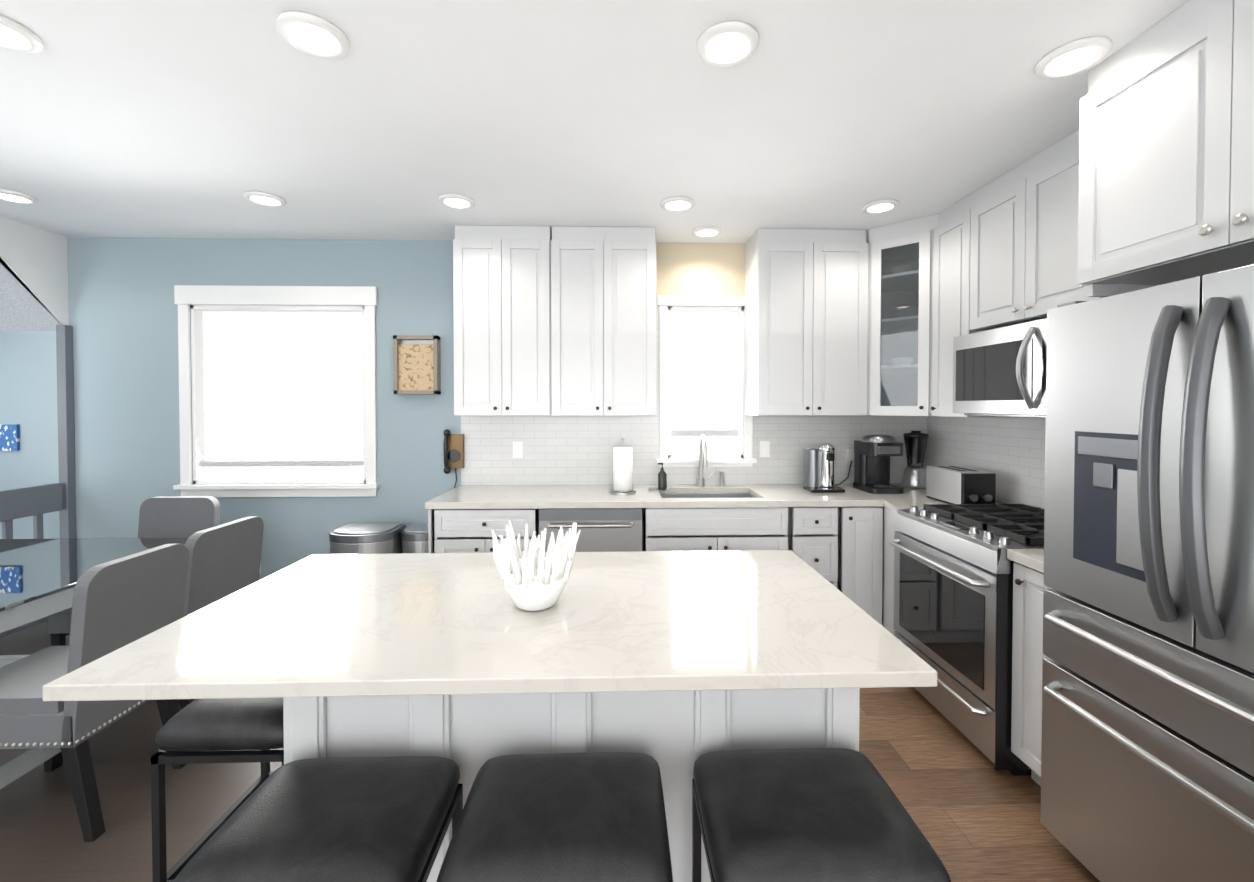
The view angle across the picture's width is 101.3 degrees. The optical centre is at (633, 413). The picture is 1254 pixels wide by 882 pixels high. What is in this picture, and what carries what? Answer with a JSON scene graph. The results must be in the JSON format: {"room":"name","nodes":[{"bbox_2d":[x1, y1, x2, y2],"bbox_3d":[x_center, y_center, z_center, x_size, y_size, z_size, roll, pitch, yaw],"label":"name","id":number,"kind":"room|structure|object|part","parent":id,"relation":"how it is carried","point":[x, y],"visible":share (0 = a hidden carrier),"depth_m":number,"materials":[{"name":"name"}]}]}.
{"room":"kitchen and dining room","nodes":[
{"label":"kitchen and dining room","id":0,"kind":"room"},
{"bbox_2d":[0,263,60,331],"bbox_3d":[-4.450,-0.947,3.189,1.113,0.770,0.680,0,1,-2],"label":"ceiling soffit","id":1,"kind":"structure","parent":0,"point":[22,309],"depth_m":3.43,"materials":[{"name":"white paint"}]},
{"bbox_2d":[0,217,68,324],"bbox_3d":[-3.857,0.127,0.223,0.120,2.700,6.680,0,1,-2],"label":"wall","id":2,"kind":"structure","parent":0,"point":[34,261],"depth_m":3.37,"materials":[{"name":"white paint"}]},
{"bbox_2d":[0,237,926,618],"bbox_3d":[-1.465,0.099,3.711,7.510,2.640,0.150,0,1,-2],"label":"wall","id":3,"kind":"structure","parent":0,"point":[122,307],"depth_m":3.58,"materials":[{"name":"blue paint"}]},
{"bbox_2d":[0,424,19,450],"bbox_3d":[-4.391,0.162,3.538,0.310,0.180,0.018,0,1,-2],"label":"picture","id":4,"kind":"object","parent":3,"relation":"attached to","point":[9,437],"visible":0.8,"depth_m":3.53},
{"bbox_2d":[173,285,379,496],"bbox_3d":[-2.478,-0.154,3.624,1.380,1.470,0.155,0,1,-2],"label":"window","id":5,"kind":"structure","parent":3,"relation":"in","point":[199,299],"depth_m":3.59,"materials":[{"name":"white wood"}]},
{"bbox_2d":[203,311,363,477],"bbox_3d":[-2.480,-0.136,3.681,1.150,1.190,0.010,0,1,-2],"label":"window blind","id":6,"kind":"object","parent":5,"relation":"attached to","point":[283,385],"visible":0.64,"depth_m":3.67,"materials":[{"name":"white fabric"}]},
{"bbox_2d":[393,335,440,393],"bbox_3d":[-1.508,-0.342,3.590,0.298,0.405,0.070,0,1,-2],"label":"frame","id":7,"kind":"object","parent":3,"relation":"attached to","point":[416,365],"visible":1,"depth_m":3.58,"materials":[{"name":"grey wood"}]},
{"bbox_2d":[443,429,463,487],"bbox_3d":[-1.257,0.323,3.594,0.126,0.436,0.098,0,1,-2],"label":"phone","id":8,"kind":"object","parent":3,"relation":"attached to","point":[453,450],"visible":0.92,"depth_m":3.60,"materials":[{"name":"brown wood"}]},
{"bbox_2d":[453,225,560,415],"bbox_3d":[-0.815,-0.603,3.467,0.682,1.222,0.347,0,1,-2],"label":"upper cabinet","id":9,"kind":"object","parent":3,"relation":"attached to","point":[558,321],"depth_m":3.30,"materials":[{"name":"white wood"}]},
{"bbox_2d":[513,442,522,457],"bbox_3d":[-0.818,0.253,3.645,0.070,0.115,0.007,0,1,-2],"label":"electrical outlet plate","id":10,"kind":"object","parent":3,"relation":"attached to","point":[518,449],"depth_m":3.64,"materials":[{"name":"white plastic"}]},
{"bbox_2d":[561,226,655,415],"bbox_3d":[-0.228,-0.604,3.485,0.747,1.222,0.347,0,1,-2],"label":"upper cabinet","id":11,"kind":"object","parent":3,"relation":"attached to","point":[608,274],"depth_m":3.32,"materials":[{"name":"white wood"}]},
{"bbox_2d":[461,299,926,484],"bbox_3d":[0.456,-0.159,3.684,3.349,1.324,0.008,0,1,-2],"label":"tile backsplash","id":12,"kind":"structure","parent":3,"relation":"attached to","point":[567,450],"depth_m":3.67,"materials":[{"name":"white tile"}]},
{"bbox_2d":[834,449,853,485],"bbox_3d":[1.492,0.378,3.643,0.222,0.248,0.153,0,1,-2],"label":"plug","id":13,"kind":"object","parent":12,"relation":"attached to","point":[849,454],"visible":0.75,"depth_m":3.69,"materials":[{"name":"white plastic"}]},
{"bbox_2d":[656,243,745,298],"bbox_3d":[0.481,-1.020,3.673,0.800,0.399,0.003,0,1,-2],"label":"wall","id":14,"kind":"structure","parent":3,"relation":"attached to","point":[700,269],"depth_m":3.67,"materials":[{"name":"paint"}]},
{"bbox_2d":[657,295,756,466],"bbox_3d":[0.520,-0.231,3.712,0.710,1.220,0.155,0,1,-2],"label":"window","id":15,"kind":"structure","parent":3,"relation":"in","point":[743,456],"depth_m":3.68,"materials":[{"name":"white wood"}]},
{"bbox_2d":[671,312,737,452],"bbox_3d":[0.518,-0.227,3.770,0.500,1.030,0.010,0,1,-2],"label":"blinds","id":16,"kind":"object","parent":15,"relation":"attached to","point":[704,370],"visible":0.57,"depth_m":3.76,"materials":[{"name":"white fabric"}]},
{"bbox_2d":[760,441,769,456],"bbox_3d":[0.946,0.252,3.698,0.070,0.115,0.007,0,1,-2],"label":"electrical outlet plate","id":17,"kind":"object","parent":3,"relation":"attached to","point":[764,445],"depth_m":3.70,"materials":[{"name":"white plastic"}]},
{"bbox_2d":[745,228,867,415],"bbox_3d":[1.169,-0.604,3.513,0.731,1.223,0.374,0,1,-2],"label":"upper cabinet","id":18,"kind":"object","parent":3,"relation":"attached to","point":[806,312],"visible":0.98,"depth_m":3.36,"materials":[{"name":"white wood"}]},
{"bbox_2d":[0,608,1099,881],"bbox_3d":[-1.318,1.525,0.332,7.600,0.100,7.100,0,1,-2],"label":"floor","id":19,"kind":"structure","parent":0,"point":[972,810],"depth_m":1.93,"materials":[{"name":"brown wood"}]},
{"bbox_2d":[0,325,76,637],"bbox_3d":[-3.875,0.419,2.837,0.080,2.030,1.458,0,1,-2],"label":"stair railing","id":20,"kind":"object","parent":19,"relation":"on","point":[37,502],"visible":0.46,"depth_m":3.50,"materials":[{"name":"grey paint"}]},
{"bbox_2d":[0,538,187,788],"bbox_3d":[-2.884,1.061,2.163,1.280,0.768,1.210,0,1,-2],"label":"glass dining table","id":21,"kind":"object","parent":19,"relation":"on","point":[32,570],"visible":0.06,"depth_m":2.28,"materials":[{"name":"clear glass"}]},
{"bbox_2d":[0,544,188,841],"bbox_3d":[-2.107,0.986,1.925,0.559,0.925,0.424,0,1,-2],"label":"dining chair","id":22,"kind":"object","parent":19,"relation":"on","point":[121,602],"visible":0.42,"depth_m":1.79,"materials":[{"name":"grey fabric"}]},
{"bbox_2d":[47,496,219,645],"bbox_3d":[-2.741,0.971,2.876,0.454,0.925,0.559,0,1,-2],"label":"dining chair","id":23,"kind":"object","parent":19,"relation":"on","point":[174,516],"visible":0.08,"depth_m":3.09,"materials":[{"name":"grey fabric"}]},
{"bbox_2d":[65,516,263,709],"bbox_3d":[-2.162,0.978,2.419,0.559,0.925,0.454,0,1,-2],"label":"dining chair","id":24,"kind":"object","parent":19,"relation":"on","point":[224,560],"visible":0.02,"depth_m":2.37,"materials":[{"name":"grey fabric"}]},
{"bbox_2d":[151,697,283,881],"bbox_3d":[-1.122,1.133,1.612,0.375,0.641,0.449,0,1,-2],"label":"bar stool","id":25,"kind":"object","parent":19,"relation":"on","point":[202,730],"visible":0.38,"depth_m":1.40,"materials":[{"name":"black metal"}]},
{"bbox_3d":[-1.122,0.865,1.607,0.385,0.104,0.460,0,1,-2],"label":"stool seat","id":26,"kind":"part","parent":25,"relation":"part of","materials":[{"name":"black leather"}]},
{"bbox_2d":[172,756,462,881],"bbox_3d":[-0.641,1.142,1.101,0.449,0.641,0.375,0,1,-2],"label":"bar stool","id":27,"kind":"object","parent":19,"relation":"on","point":[365,819],"visible":1,"depth_m":1.04,"materials":[{"name":"black leather"}]},
{"bbox_2d":[329,523,405,553],"bbox_3d":[-1.707,1.076,3.261,0.388,0.702,0.353,0,1,-2],"label":"trash can","id":28,"kind":"object","parent":19,"relation":"on","point":[367,538],"visible":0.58,"depth_m":3.17,"materials":[{"name":"silver metal"}]},
{"bbox_2d":[401,524,428,552],"bbox_3d":[-1.395,1.089,3.390,0.245,0.672,0.292,0,1,-2],"label":"trash can","id":29,"kind":"object","parent":19,"relation":"on","point":[414,538],"visible":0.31,"depth_m":3.30,"materials":[{"name":"silver metal"}]},
{"bbox_2d":[428,509,538,552],"bbox_3d":[-0.894,0.988,3.350,0.640,0.876,0.627,0,1,-2],"label":"base cabinet","id":30,"kind":"object","parent":19,"relation":"on","point":[449,530],"depth_m":3.03,"materials":[{"name":"white wood"}]},
{"bbox_2d":[437,752,672,881],"bbox_3d":[-0.152,1.142,1.116,0.449,0.641,0.375,0,1,-2],"label":"bar stool","id":31,"kind":"object","parent":19,"relation":"on","point":[575,817],"visible":1,"depth_m":1.04,"materials":[{"name":"black leather"}]},
{"bbox_2d":[283,690,859,881],"bbox_3d":[-0.156,1.009,1.636,1.479,0.888,0.642,0,1,-2],"label":"kitchen island","id":32,"kind":"object","parent":19,"relation":"on","point":[672,729],"depth_m":1.33,"materials":[{"name":"white wood"}]},
{"bbox_2d":[42,550,936,701],"bbox_3d":[-0.284,0.550,1.507,1.820,0.033,0.910,0,1,-2],"label":"island countertop","id":33,"kind":"structure","parent":32,"relation":"on","point":[432,625],"depth_m":1.25,"materials":[{"name":"white stone"}]},
{"bbox_2d":[492,521,580,610],"bbox_3d":[-0.270,0.415,1.437,0.243,0.237,0.240,0,1,-2],"label":"bowl","id":34,"kind":"object","parent":33,"relation":"on","point":[533,577],"visible":1,"depth_m":1.37,"materials":[{"name":"white ceramic"}]},
{"bbox_2d":[539,508,641,551],"bbox_3d":[-0.260,0.989,3.320,0.615,0.873,0.634,0,1,-2],"label":"dishwasher","id":35,"kind":"object","parent":19,"relation":"on","point":[611,529],"visible":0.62,"depth_m":3.05,"materials":[{"name":"silver metal"}]},
{"bbox_2d":[642,508,659,550],"bbox_3d":[-0.262,0.987,3.369,0.771,0.876,0.627,0,1,-2],"label":"base cabinet","id":36,"kind":"object","parent":19,"relation":"on","point":[650,516],"depth_m":3.06,"materials":[{"name":"white wood"}]},
{"bbox_2d":[425,483,1006,513],"bbox_3d":[0.466,0.626,3.232,3.372,0.227,0.934,0,1,-2],"label":"countertop","id":37,"kind":"structure","parent":36,"relation":"on","point":[598,496],"depth_m":3.16,"materials":[{"name":"white stone"}]},
{"bbox_2d":[610,438,635,494],"bbox_3d":[-0.068,0.331,3.331,0.170,0.357,0.170,0,1,-2],"label":"paper towel holder","id":38,"kind":"object","parent":37,"relation":"on","point":[622,470],"visible":1,"depth_m":3.28,"materials":[{"name":"white paper"}]},
{"bbox_2d":[648,463,669,490],"bbox_3d":[0.174,0.417,3.430,0.140,0.182,0.080,0,1,-2],"label":"soap dispenser bottle","id":39,"kind":"object","parent":37,"relation":"on","point":[662,480],"visible":1,"depth_m":3.41,"materials":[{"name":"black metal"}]},
{"bbox_2d":[697,434,724,486],"bbox_3d":[0.547,0.323,3.525,0.193,0.366,0.212,0,1,-2],"label":"faucet","id":40,"kind":"object","parent":37,"relation":"on","point":[701,479],"visible":1,"depth_m":3.59,"materials":[{"name":"silver metal"}]},
{"bbox_2d":[803,443,844,492],"bbox_3d":[1.259,0.350,3.434,0.220,0.315,0.225,0,1,-2],"label":"coffee machine","id":41,"kind":"object","parent":37,"relation":"on","point":[819,470],"visible":1,"depth_m":3.43,"materials":[{"name":"silver plastic"}]},
{"bbox_2d":[853,434,903,493],"bbox_3d":[1.629,0.321,3.432,0.230,0.373,0.300,0,1,-2],"label":"coffee brewer","id":42,"kind":"object","parent":37,"relation":"on","point":[873,454],"visible":1,"depth_m":3.43,"materials":[{"name":"black plastic"}]},
{"bbox_2d":[902,431,928,488],"bbox_3d":[1.956,0.311,3.562,0.170,0.390,0.170,0,1,-2],"label":"blender","id":43,"kind":"object","parent":37,"relation":"on","point":[915,442],"visible":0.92,"depth_m":3.51,"materials":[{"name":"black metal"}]},
{"bbox_2d":[926,466,995,503],"bbox_3d":[1.893,0.417,2.988,0.180,0.197,0.377,0,1,-2],"label":"toaster","id":44,"kind":"object","parent":37,"relation":"on","point":[954,485],"visible":0.83,"depth_m":2.87,"materials":[{"name":"metal"}]},
{"bbox_2d":[660,507,799,556],"bbox_3d":[0.510,0.987,3.392,0.920,0.876,0.627,0,1,-2],"label":"base cabinet","id":45,"kind":"object","parent":19,"relation":"on","point":[723,528],"depth_m":3.08,"materials":[{"name":"white wood"}]},
{"bbox_2d":[692,748,950,881],"bbox_3d":[0.375,1.141,1.131,0.449,0.641,0.375,0,1,-2],"label":"stool","id":46,"kind":"object","parent":19,"relation":"on","point":[806,815],"visible":1,"depth_m":1.05,"materials":[{"name":"black leather"}]},
{"bbox_2d":[800,507,855,603],"bbox_3d":[1.086,0.987,3.410,0.448,0.876,0.627,0,1,-2],"label":"base cabinet","id":47,"kind":"object","parent":19,"relation":"on","point":[840,549],"depth_m":3.10,"materials":[{"name":"white wood"}]},
{"bbox_2d":[856,507,882,624],"bbox_3d":[1.355,0.987,3.418,0.300,0.876,0.627,0,1,-2],"label":"base cabinet","id":48,"kind":"object","parent":19,"relation":"on","point":[869,520],"depth_m":3.11,"materials":[{"name":"white wood"}]},
{"bbox_2d":[883,507,897,634],"bbox_3d":[1.812,0.994,2.974,0.696,0.875,0.324,0,1,-2],"label":"base cabinet","id":49,"kind":"object","parent":19,"relation":"on","point":[888,576],"visible":0.02,"depth_m":3.03,"materials":[{"name":"white wood"}]},
{"bbox_2d":[889,504,1044,775],"bbox_3d":[1.762,0.964,2.426,0.796,0.952,0.760,0,1,-2],"label":"range","id":50,"kind":"object","parent":19,"relation":"on","point":[953,596],"visible":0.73,"depth_m":2.26,"materials":[{"name":"silver metal"}]},
{"bbox_2d":[1011,562,1052,785],"bbox_3d":[1.830,1.012,1.909,0.723,0.875,0.271,0,1,-2],"label":"base cabinet","id":51,"kind":"object","parent":19,"relation":"on","point":[1029,587],"visible":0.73,"depth_m":1.96,"materials":[{"name":"white wood"}]},
{"bbox_2d":[1007,549,1043,572],"bbox_3d":[1.834,0.554,1.901,0.717,0.039,0.275,0,1,-2],"label":"countertop","id":52,"kind":"structure","parent":51,"relation":"on","point":[1032,558],"depth_m":1.95,"materials":[{"name":"white stone"}]},
{"bbox_2d":[1040,264,1253,881],"bbox_3d":[1.745,0.552,1.293,0.878,1.815,0.910,0,1,-2],"label":"refrigerator","id":53,"kind":"object","parent":19,"relation":"on","point":[1147,757],"visible":1,"depth_m":1.36,"materials":[{"name":"silver metal"}]},
{"bbox_2d":[0,0,1188,242],"bbox_3d":[-1.318,-1.175,0.287,7.600,0.020,7.100,0,1,-2],"label":"ceiling","id":54,"kind":"structure","parent":0,"point":[158,118],"depth_m":2.04,"materials":[{"name":"paint"}]},
{"bbox_2d":[0,189,38,203],"bbox_3d":[-3.426,-1.196,2.835,0.189,0.019,0.189,0,1,-2],"label":"recessed light","id":55,"kind":"object","parent":54,"relation":"in","point":[7,195],"depth_m":2.84,"materials":[{"name":"white plastic"}]},
{"bbox_2d":[0,15,43,52],"bbox_3d":[-1.957,-1.175,1.579,0.189,0.019,0.189,0,1,-2],"label":"recessed light","id":56,"kind":"object","parent":54,"relation":"in","point":[14,36],"depth_m":1.61,"materials":[{"name":"white plastic"}]},
{"bbox_2d":[244,191,286,206],"bbox_3d":[-2.056,-1.197,2.876,0.189,0.019,0.189,0,1,-2],"label":"recessed light","id":57,"kind":"object","parent":54,"relation":"in","point":[262,198],"depth_m":2.85,"materials":[{"name":"white plastic"}]},
{"bbox_2d":[276,11,349,58],"bbox_3d":[-0.998,-1.176,1.607,0.189,0.019,0.189,0,1,-2],"label":"recessed light","id":58,"kind":"object","parent":54,"relation":"in","point":[311,34],"depth_m":1.59,"materials":[{"name":"white plastic"}]},
{"bbox_2d":[438,193,474,208],"bbox_3d":[-0.997,-1.197,2.908,0.189,0.019,0.189,0,1,-2],"label":"recessed light","id":59,"kind":"object","parent":54,"relation":"in","point":[457,201],"depth_m":2.89,"materials":[{"name":"white plastic"}]},
{"bbox_2d":[660,196,694,211],"bbox_3d":[0.253,-1.198,2.945,0.189,0.019,0.189,0,1,-2],"label":"recessed light","id":60,"kind":"object","parent":54,"relation":"in","point":[676,203],"depth_m":2.92,"materials":[{"name":"white plastic"}]},
{"bbox_2d":[692,226,721,236],"bbox_3d":[0.489,-1.206,3.412,0.189,0.019,0.189,0,1,-2],"label":"recessed light","id":61,"kind":"object","parent":54,"relation":"in","point":[703,231],"depth_m":3.39,"materials":[{"name":"white plastic"}]},
{"bbox_2d":[697,21,758,66],"bbox_3d":[0.302,-1.176,1.646,0.189,0.019,0.189,0,1,-2],"label":"recessed light","id":62,"kind":"object","parent":54,"relation":"in","point":[728,43],"depth_m":1.63,"materials":[{"name":"white plastic"}]},
{"bbox_2d":[862,199,898,213],"bbox_3d":[1.432,-1.198,2.981,0.189,0.019,0.189,0,1,-2],"label":"recessed light","id":63,"kind":"object","parent":54,"relation":"in","point":[882,205],"depth_m":2.96,"materials":[{"name":"white plastic"}]},
{"bbox_2d":[1035,36,1111,78],"bbox_3d":[1.460,-1.177,1.711,0.189,0.019,0.189,0,1,-2],"label":"recessed light","id":64,"kind":"object","parent":54,"relation":"in","point":[1076,56],"depth_m":1.70,"materials":[{"name":"white plastic"}]},
{"bbox_3d":[2.318,0.155,0.308,0.150,2.640,6.880,0,1,-2],"label":"wall","id":65,"kind":"structure","parent":0,"visible":0},
{"bbox_2d":[914,190,1029,417],"bbox_3d":[1.959,-0.595,2.953,0.403,1.222,0.452,0,1,-2],"label":"upper cabinet","id":66,"kind":"object","parent":65,"relation":"attached to","point":[946,241],"depth_m":3.02,"materials":[{"name":"white wood"}]},
{"bbox_2d":[927,416,1045,508],"bbox_3d":[2.161,0.268,2.892,0.008,0.497,1.690,0,1,-2],"label":"tile backsplash","id":67,"kind":"structure","parent":65,"relation":"attached to","point":[1009,453],"depth_m":3.02,"materials":[{"name":"white tile"}]},
{"bbox_2d":[978,135,1126,331],"bbox_3d":[2.003,-0.821,2.405,0.347,0.752,0.758,0,1,-2],"label":"upper cabinet","id":68,"kind":"object","parent":65,"relation":"attached to","point":[1024,213],"depth_m":2.39,"materials":[{"name":"white wood"}]},
{"bbox_2d":[953,318,1046,417],"bbox_3d":[1.919,-0.199,2.411,0.514,0.422,0.754,0,1,-2],"label":"microwave oven","id":69,"kind":"object","parent":68,"relation":"attached to","point":[1001,371],"visible":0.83,"depth_m":2.42,"materials":[{"name":"silver metal"}]},
{"bbox_2d":[1070,0,1253,291],"bbox_3d":[1.885,-0.811,1.350,0.647,0.738,0.900,0,1,-2],"label":"upper cabinet","id":70,"kind":"object","parent":65,"relation":"attached to","point":[1142,177],"depth_m":1.51,"materials":[{"name":"white wood"}]}
]}

